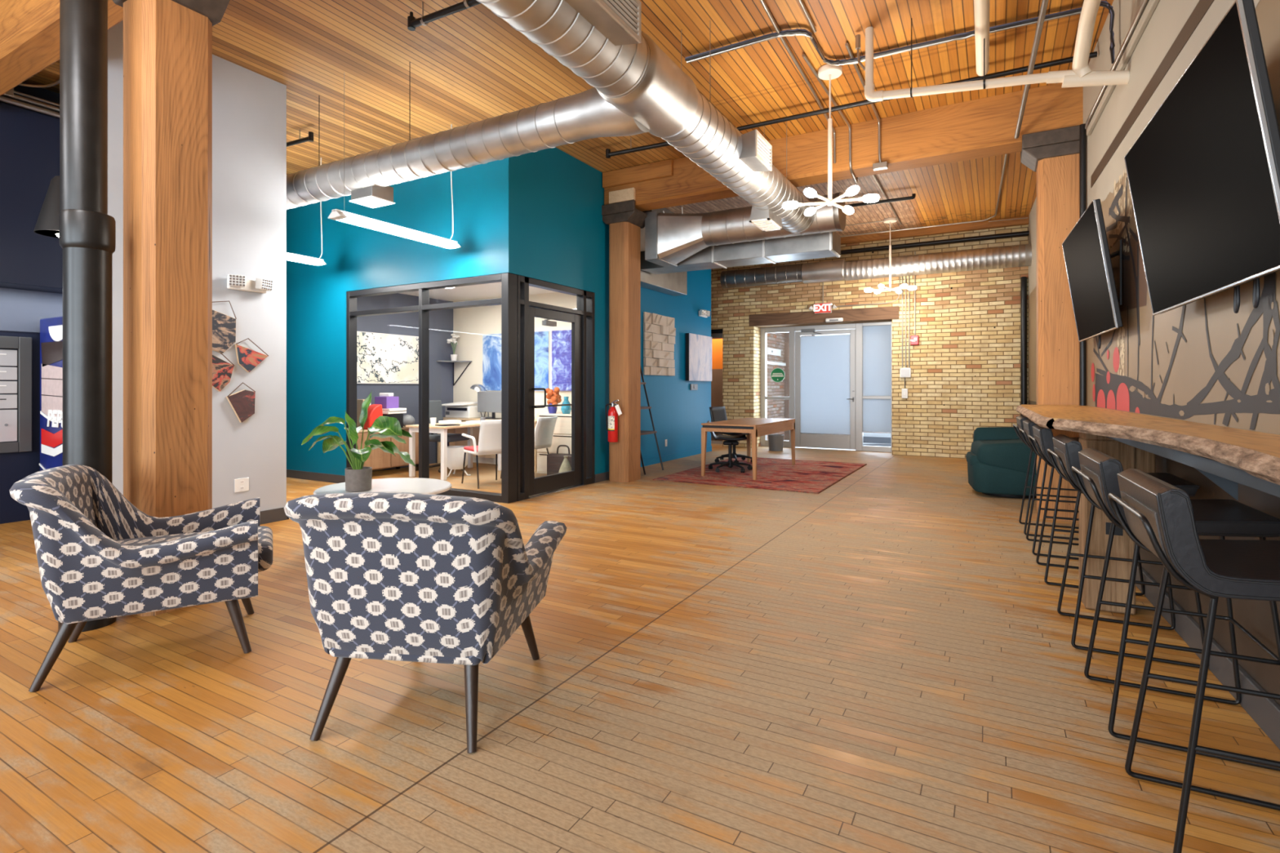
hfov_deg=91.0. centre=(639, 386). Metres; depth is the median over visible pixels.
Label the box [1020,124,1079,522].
column
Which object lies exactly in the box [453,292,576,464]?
wall
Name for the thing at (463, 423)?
paper stack
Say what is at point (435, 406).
swivel chair
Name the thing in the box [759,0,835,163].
conduit
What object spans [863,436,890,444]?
door mat
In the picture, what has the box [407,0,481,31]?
pipe
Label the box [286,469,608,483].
baseboard
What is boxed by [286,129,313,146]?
pipe
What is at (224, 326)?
print
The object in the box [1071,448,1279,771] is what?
bar stool
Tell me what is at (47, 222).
cone pendant
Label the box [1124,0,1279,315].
television
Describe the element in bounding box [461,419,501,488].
chair
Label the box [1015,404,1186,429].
countertop
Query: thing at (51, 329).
vending machine
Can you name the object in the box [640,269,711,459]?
wall
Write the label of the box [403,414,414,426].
helmet
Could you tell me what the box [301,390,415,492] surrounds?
potted plant
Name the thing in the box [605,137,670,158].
pipe
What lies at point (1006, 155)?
conduit
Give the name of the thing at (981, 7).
pipe
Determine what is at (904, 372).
junction box
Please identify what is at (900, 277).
conduit
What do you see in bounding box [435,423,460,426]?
notebook
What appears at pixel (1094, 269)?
television
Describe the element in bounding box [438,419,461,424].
paper stack
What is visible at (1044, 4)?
conduit
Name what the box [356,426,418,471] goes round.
credenza
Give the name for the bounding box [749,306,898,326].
lintel
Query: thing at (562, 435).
file cabinet
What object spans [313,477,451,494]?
coffee table
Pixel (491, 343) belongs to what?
panel
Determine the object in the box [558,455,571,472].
vase
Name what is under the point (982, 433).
cushion
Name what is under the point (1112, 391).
mural
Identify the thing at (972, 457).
armrest
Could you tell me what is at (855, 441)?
door
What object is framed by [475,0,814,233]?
spiral duct
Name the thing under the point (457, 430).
desk
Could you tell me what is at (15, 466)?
wall
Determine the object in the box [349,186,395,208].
register
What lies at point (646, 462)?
baseboard
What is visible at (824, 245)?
duct
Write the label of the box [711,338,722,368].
panel
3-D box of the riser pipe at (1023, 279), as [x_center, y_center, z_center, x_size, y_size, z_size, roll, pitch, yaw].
[6.250,-0.284,10.233,0.090,3.009,0.115,0,0,30]
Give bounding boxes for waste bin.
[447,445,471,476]
[768,434,783,451]
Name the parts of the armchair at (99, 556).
leg, leg, leg, leg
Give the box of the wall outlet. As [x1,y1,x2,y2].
[234,477,248,492]
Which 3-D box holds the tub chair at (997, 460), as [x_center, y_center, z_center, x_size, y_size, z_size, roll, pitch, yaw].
[4.174,0.842,7.138,0.815,0.756,0.810,0,0,22]
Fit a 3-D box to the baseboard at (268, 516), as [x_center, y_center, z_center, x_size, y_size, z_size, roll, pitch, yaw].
[-3.669,1.163,5.176,0.155,0.115,1.495,0,0,30]
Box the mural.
[1091,0,1279,430]
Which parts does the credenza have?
door, door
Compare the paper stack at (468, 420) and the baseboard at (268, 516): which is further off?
the paper stack at (468, 420)
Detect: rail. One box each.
[0,78,59,118]
[1106,436,1279,500]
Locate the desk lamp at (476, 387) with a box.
[470,384,492,417]
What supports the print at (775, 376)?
attached to the sticker
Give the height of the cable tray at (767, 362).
0.060 m
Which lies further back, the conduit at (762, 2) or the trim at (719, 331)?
the trim at (719, 331)
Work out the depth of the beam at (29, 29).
4.23 m
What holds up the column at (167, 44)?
on the floor
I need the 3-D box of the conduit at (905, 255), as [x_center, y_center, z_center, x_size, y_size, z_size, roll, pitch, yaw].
[4.714,-1.335,11.143,0.020,1.990,0.019,0,0,30]
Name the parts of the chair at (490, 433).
leg, armrest, leg, backrest, leg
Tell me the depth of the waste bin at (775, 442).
11.91 m
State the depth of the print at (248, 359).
5.46 m
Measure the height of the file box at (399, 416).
0.200 m
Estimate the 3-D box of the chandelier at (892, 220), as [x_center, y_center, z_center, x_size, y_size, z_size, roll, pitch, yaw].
[4.126,-2.170,10.362,0.788,1.201,0.784,0,0,30]
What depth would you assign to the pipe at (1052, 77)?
4.63 m
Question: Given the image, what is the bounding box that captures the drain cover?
[863,444,890,446]
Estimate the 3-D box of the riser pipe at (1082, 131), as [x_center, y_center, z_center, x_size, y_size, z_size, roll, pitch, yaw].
[3.856,-1.058,5.470,0.048,2.444,0.046,0,0,30]
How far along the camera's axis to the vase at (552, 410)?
8.88 m
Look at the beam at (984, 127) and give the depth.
6.46 m
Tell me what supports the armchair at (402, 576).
on the floor
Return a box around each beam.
[0,0,123,96]
[602,82,1083,211]
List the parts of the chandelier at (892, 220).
bulb, arm, bulb, stem, bulb, bulb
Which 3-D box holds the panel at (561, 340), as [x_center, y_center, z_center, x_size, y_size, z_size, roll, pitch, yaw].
[-1.045,-0.385,9.190,0.590,0.890,0.033,0,0,30]
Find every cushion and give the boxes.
[115,525,273,572]
[973,426,1019,442]
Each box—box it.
[374,396,399,408]
[379,392,393,396]
[382,413,403,427]
[872,161,888,171]
[899,368,911,377]
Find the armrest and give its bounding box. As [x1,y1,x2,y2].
[965,451,979,465]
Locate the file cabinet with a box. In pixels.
[537,412,571,473]
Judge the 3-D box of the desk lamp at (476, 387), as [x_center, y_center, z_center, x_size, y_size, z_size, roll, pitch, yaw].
[-2.445,0.224,9.736,0.232,0.530,0.420,0,0,30]
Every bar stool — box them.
[1013,415,1080,540]
[1018,418,1079,559]
[1027,424,1144,595]
[1047,434,1208,667]
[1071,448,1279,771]
[1107,468,1279,852]
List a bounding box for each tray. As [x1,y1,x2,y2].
[362,404,382,429]
[766,360,786,365]
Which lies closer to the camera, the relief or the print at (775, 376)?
the relief
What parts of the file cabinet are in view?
drawer, drawer, drawer, pull, pull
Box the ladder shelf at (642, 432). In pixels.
[640,367,663,475]
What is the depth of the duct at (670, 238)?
7.91 m
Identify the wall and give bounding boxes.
[0,82,59,524]
[0,102,62,293]
[0,287,62,333]
[286,146,608,475]
[356,293,453,471]
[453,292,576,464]
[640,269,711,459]
[711,224,1028,458]
[711,368,722,440]
[713,332,789,439]
[766,332,814,439]
[1028,0,1279,705]
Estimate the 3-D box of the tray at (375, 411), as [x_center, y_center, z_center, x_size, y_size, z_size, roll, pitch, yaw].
[-3.615,0.406,8.502,0.175,0.338,0.238,0,0,30]
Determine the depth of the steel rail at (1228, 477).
2.06 m
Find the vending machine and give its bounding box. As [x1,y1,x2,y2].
[39,316,62,471]
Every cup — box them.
[430,417,436,425]
[480,411,485,422]
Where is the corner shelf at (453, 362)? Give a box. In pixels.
[436,360,471,386]
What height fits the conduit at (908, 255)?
1.990 m
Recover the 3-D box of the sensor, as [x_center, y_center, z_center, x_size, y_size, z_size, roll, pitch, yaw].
[3.623,-1.245,11.724,0.320,0.070,0.064,0,0,30]
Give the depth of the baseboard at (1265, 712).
2.54 m
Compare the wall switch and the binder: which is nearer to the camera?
the binder
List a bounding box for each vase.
[547,403,557,413]
[558,455,571,472]
[560,396,571,413]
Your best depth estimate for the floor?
2.38 m
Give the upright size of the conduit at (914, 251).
1.480 m
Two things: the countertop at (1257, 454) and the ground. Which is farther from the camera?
the ground
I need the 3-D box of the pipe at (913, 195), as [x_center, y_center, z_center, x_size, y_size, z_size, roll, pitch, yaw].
[3.331,-2.673,9.111,1.225,0.074,0.046,0,0,28]
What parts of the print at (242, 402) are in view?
leather cord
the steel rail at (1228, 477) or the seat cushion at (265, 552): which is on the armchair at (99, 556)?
the seat cushion at (265, 552)
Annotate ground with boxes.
[784,432,890,450]
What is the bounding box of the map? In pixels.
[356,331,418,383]
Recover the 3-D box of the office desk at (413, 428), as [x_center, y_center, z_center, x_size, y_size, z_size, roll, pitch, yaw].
[-2.560,0.870,8.837,0.720,0.700,1.200,0,0,30]
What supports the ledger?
attached to the wall at (965, 365)
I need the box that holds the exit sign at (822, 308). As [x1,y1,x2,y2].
[808,282,836,313]
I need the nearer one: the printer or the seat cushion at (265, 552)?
the seat cushion at (265, 552)
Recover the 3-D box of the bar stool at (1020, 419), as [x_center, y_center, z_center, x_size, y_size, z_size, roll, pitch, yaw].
[3.462,0.736,5.278,0.548,0.966,0.499,0,0,27]
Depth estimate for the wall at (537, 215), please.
7.66 m
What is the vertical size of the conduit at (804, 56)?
0.490 m
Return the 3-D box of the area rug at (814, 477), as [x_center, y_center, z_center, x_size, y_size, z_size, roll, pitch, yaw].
[1.862,1.214,9.035,2.142,0.012,3.100,0,0,30]
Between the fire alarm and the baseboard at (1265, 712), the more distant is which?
the fire alarm
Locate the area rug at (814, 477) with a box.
[653,457,866,493]
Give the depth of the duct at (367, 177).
4.92 m
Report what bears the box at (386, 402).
on the stack at (385, 411)
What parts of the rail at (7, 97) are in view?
rail, rail, rail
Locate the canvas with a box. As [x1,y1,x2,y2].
[685,333,711,381]
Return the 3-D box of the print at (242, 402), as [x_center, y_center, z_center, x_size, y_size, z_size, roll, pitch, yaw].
[-3.440,0.136,5.416,0.030,0.349,0.235,0,0,30]
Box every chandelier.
[782,64,879,216]
[864,217,916,293]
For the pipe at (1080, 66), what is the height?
0.364 m
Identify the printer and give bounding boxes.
[441,401,484,418]
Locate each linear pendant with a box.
[286,157,326,266]
[328,124,461,248]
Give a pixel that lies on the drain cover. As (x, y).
(881, 445)
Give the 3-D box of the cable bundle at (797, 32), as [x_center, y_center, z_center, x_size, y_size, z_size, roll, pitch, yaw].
[1.848,-2.727,4.999,2.983,0.046,0.586,0,0,9]
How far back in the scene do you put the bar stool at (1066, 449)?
2.95 m
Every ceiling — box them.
[23,0,1113,235]
[400,282,555,302]
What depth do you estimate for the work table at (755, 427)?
8.49 m
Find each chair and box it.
[429,400,469,472]
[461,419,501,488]
[500,416,557,478]
[706,420,752,472]
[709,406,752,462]
[965,426,1036,498]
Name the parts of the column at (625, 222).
post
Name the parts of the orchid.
pot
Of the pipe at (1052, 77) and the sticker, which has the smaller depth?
the pipe at (1052, 77)
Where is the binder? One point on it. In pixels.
(359, 402)
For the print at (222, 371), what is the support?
attached to the wall partition at (249, 108)
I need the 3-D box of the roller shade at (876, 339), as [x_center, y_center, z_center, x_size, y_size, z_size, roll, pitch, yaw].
[4.461,-0.139,11.833,0.510,2.022,0.010,0,0,30]
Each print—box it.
[212,301,236,353]
[212,349,234,391]
[226,382,255,422]
[234,337,268,372]
[771,373,783,380]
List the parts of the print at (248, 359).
leather cord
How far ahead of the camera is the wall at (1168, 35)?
3.25 m
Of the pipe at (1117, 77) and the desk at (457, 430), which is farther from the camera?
the desk at (457, 430)
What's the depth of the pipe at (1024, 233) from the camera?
10.77 m
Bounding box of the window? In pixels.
[346,272,517,503]
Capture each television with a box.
[1062,199,1123,348]
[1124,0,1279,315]
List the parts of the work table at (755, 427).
leg, leg, leg, leg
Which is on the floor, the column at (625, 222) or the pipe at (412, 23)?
the column at (625, 222)
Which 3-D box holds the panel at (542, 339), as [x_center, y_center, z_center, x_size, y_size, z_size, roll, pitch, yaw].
[-1.611,-0.385,9.510,0.590,0.890,0.033,0,0,30]
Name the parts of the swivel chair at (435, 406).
backrest, seat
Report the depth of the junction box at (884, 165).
6.43 m
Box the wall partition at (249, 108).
[107,20,286,511]
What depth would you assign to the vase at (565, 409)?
8.77 m
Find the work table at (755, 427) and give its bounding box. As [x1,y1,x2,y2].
[701,417,795,479]
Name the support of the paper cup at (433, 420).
on the office desk at (413, 428)
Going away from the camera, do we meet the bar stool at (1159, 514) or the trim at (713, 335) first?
the bar stool at (1159, 514)
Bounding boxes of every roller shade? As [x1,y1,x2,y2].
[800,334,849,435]
[862,324,890,433]
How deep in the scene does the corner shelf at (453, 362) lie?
10.16 m
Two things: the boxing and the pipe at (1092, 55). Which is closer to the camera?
the pipe at (1092, 55)
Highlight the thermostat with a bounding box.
[689,383,697,390]
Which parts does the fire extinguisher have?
valve handle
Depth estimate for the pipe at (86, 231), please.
3.15 m
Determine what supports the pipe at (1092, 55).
attached to the wall at (1168, 35)
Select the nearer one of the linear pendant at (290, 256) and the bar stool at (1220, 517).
the bar stool at (1220, 517)
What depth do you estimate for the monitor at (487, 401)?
9.51 m
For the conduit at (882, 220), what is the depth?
10.55 m
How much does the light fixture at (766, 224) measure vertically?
0.010 m
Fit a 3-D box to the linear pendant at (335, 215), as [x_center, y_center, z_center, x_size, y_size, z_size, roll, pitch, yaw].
[-2.310,-2.119,6.070,0.170,1.302,1.410,0,0,30]
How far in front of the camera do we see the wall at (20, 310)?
5.73 m
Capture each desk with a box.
[405,421,501,479]
[437,417,537,471]
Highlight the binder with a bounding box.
[356,399,364,427]
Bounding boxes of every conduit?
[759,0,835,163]
[797,0,816,32]
[802,53,902,224]
[835,276,900,306]
[840,154,1007,237]
[844,43,881,162]
[845,220,883,226]
[902,255,902,367]
[905,255,906,367]
[908,254,909,367]
[914,251,915,335]
[988,217,1027,222]
[1013,0,1048,138]
[1084,0,1149,128]
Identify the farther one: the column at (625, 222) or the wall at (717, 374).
the wall at (717, 374)
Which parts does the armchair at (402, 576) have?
leg, seat, leg, leg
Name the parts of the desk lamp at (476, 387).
lamp shade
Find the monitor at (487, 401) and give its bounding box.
[477,391,501,419]
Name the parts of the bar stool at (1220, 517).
panel, rod, foot rail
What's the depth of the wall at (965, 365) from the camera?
10.97 m
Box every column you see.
[112,0,230,616]
[601,200,651,482]
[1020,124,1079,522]
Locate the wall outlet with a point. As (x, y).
(240, 484)
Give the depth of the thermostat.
11.18 m
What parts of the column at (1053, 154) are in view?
post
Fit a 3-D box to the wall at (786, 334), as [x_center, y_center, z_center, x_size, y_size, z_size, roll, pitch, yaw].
[1.274,-0.775,15.652,5.200,3.990,0.100,0,0,30]
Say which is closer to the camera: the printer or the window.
the window
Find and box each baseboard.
[260,506,288,524]
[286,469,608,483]
[640,445,711,466]
[1135,564,1279,749]
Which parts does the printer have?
lid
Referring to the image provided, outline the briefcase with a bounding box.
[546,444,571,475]
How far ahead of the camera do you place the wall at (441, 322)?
9.64 m
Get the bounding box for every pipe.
[57,0,116,631]
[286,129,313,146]
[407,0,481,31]
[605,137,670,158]
[737,51,1097,131]
[840,231,1029,254]
[845,193,915,207]
[855,17,1124,102]
[973,0,990,75]
[1020,276,1026,415]
[1062,70,1129,88]
[1071,0,1101,78]
[1079,124,1086,405]
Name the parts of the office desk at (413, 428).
leg, leg, leg, leg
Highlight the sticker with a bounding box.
[770,368,784,382]
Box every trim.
[711,328,722,333]
[711,333,722,338]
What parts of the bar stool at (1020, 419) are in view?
rod, foot rail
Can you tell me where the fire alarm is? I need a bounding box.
[910,335,919,345]
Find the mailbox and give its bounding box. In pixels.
[0,335,31,453]
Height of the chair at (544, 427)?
0.823 m
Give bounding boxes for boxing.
[640,208,687,296]
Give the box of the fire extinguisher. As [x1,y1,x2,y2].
[604,400,622,442]
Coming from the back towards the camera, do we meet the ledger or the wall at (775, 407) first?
the wall at (775, 407)
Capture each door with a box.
[517,275,594,501]
[760,321,891,452]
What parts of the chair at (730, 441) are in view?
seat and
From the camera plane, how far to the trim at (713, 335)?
13.16 m
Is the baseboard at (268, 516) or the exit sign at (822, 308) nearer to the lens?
the baseboard at (268, 516)
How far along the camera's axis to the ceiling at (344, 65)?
5.48 m
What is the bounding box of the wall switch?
[902,377,907,398]
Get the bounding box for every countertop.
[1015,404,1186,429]
[1052,418,1279,484]
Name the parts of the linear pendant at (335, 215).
power cord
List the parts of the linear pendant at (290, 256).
power cord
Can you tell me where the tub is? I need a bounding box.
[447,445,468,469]
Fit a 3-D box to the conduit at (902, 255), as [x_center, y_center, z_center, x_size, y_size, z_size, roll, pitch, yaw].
[4.666,-1.335,11.171,0.020,1.990,0.019,0,0,30]
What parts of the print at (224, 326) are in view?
leather cord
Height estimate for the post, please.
0.985 m
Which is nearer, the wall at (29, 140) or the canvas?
the wall at (29, 140)
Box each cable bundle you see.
[684,7,1082,66]
[1099,0,1115,63]
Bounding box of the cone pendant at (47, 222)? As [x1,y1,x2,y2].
[33,175,59,238]
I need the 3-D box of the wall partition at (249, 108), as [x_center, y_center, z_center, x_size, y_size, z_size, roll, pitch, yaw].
[-3.680,-0.775,5.173,0.140,3.990,1.480,0,0,30]
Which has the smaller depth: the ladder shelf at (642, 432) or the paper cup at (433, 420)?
the paper cup at (433, 420)
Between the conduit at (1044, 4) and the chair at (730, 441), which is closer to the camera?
the conduit at (1044, 4)
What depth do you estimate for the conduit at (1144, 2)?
4.11 m
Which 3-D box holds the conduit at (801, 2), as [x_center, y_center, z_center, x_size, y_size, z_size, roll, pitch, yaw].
[0.941,-2.740,4.110,0.024,0.025,1.680,0,0,29]
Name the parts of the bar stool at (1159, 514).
panel, rod, foot rail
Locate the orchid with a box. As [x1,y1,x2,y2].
[446,333,459,360]
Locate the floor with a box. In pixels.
[0,440,1279,852]
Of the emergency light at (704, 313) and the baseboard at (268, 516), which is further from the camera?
the emergency light at (704, 313)
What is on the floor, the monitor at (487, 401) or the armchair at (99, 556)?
the armchair at (99, 556)
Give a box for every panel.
[482,333,501,391]
[534,330,550,391]
[551,329,571,391]
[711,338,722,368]
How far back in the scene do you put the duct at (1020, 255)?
10.84 m
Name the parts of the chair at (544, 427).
backrest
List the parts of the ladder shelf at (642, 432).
rail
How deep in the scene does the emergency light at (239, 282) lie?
5.45 m
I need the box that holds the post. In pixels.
[1079,432,1155,614]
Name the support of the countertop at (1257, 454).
attached to the wall at (1168, 35)
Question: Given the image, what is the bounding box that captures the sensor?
[825,317,843,322]
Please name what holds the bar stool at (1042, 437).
on the floor
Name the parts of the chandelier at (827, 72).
bulb, bulb, bulb, arm, arm, arm, stem, thin rod, arm, arm, bulb, arm, bulb, bulb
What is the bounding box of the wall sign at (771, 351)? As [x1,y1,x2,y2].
[767,347,781,355]
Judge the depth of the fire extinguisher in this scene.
7.94 m
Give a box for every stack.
[382,408,406,413]
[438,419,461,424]
[458,422,480,424]
[465,420,479,422]
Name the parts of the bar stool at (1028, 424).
panel, rod, foot rail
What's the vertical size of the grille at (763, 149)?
0.215 m
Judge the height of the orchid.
0.434 m
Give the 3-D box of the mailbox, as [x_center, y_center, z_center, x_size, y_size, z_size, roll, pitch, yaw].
[-5.890,0.070,5.171,0.045,1.040,1.320,0,0,30]
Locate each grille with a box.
[594,0,640,43]
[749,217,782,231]
[755,129,772,171]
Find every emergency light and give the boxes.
[226,274,272,293]
[698,309,710,317]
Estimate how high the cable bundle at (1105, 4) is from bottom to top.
0.523 m
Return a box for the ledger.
[840,215,1028,244]
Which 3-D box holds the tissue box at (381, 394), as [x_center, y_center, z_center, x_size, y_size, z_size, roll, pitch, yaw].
[-3.520,0.111,8.725,0.140,0.050,0.160,0,0,1]
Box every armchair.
[8,464,273,692]
[284,492,566,752]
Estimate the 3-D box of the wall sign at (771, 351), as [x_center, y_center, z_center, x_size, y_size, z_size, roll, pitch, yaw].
[2.937,-0.760,13.735,0.024,0.140,0.900,0,0,30]
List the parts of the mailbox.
mailbox door, mailbox door, mailbox door, mailbox door, mailbox door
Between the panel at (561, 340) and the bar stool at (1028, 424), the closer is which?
the bar stool at (1028, 424)
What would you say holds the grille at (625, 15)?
attached to the spiral duct at (602, 42)
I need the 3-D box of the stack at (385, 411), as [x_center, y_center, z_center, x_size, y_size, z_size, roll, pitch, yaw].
[-3.494,0.337,8.762,0.310,0.075,0.350,0,0,21]
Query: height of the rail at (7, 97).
0.332 m
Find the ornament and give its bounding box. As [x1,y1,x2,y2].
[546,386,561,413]
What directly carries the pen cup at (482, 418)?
on the office desk at (413, 428)
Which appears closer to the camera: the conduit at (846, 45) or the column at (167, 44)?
the column at (167, 44)
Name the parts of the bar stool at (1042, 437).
rod, panel, foot rail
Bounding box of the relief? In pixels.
[643,311,675,375]
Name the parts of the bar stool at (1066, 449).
panel, rod, foot rail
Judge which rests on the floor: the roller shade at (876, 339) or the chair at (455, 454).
the chair at (455, 454)
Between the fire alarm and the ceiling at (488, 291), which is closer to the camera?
the ceiling at (488, 291)
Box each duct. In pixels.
[286,62,649,209]
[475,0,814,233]
[640,231,840,274]
[644,191,846,267]
[720,244,1031,288]

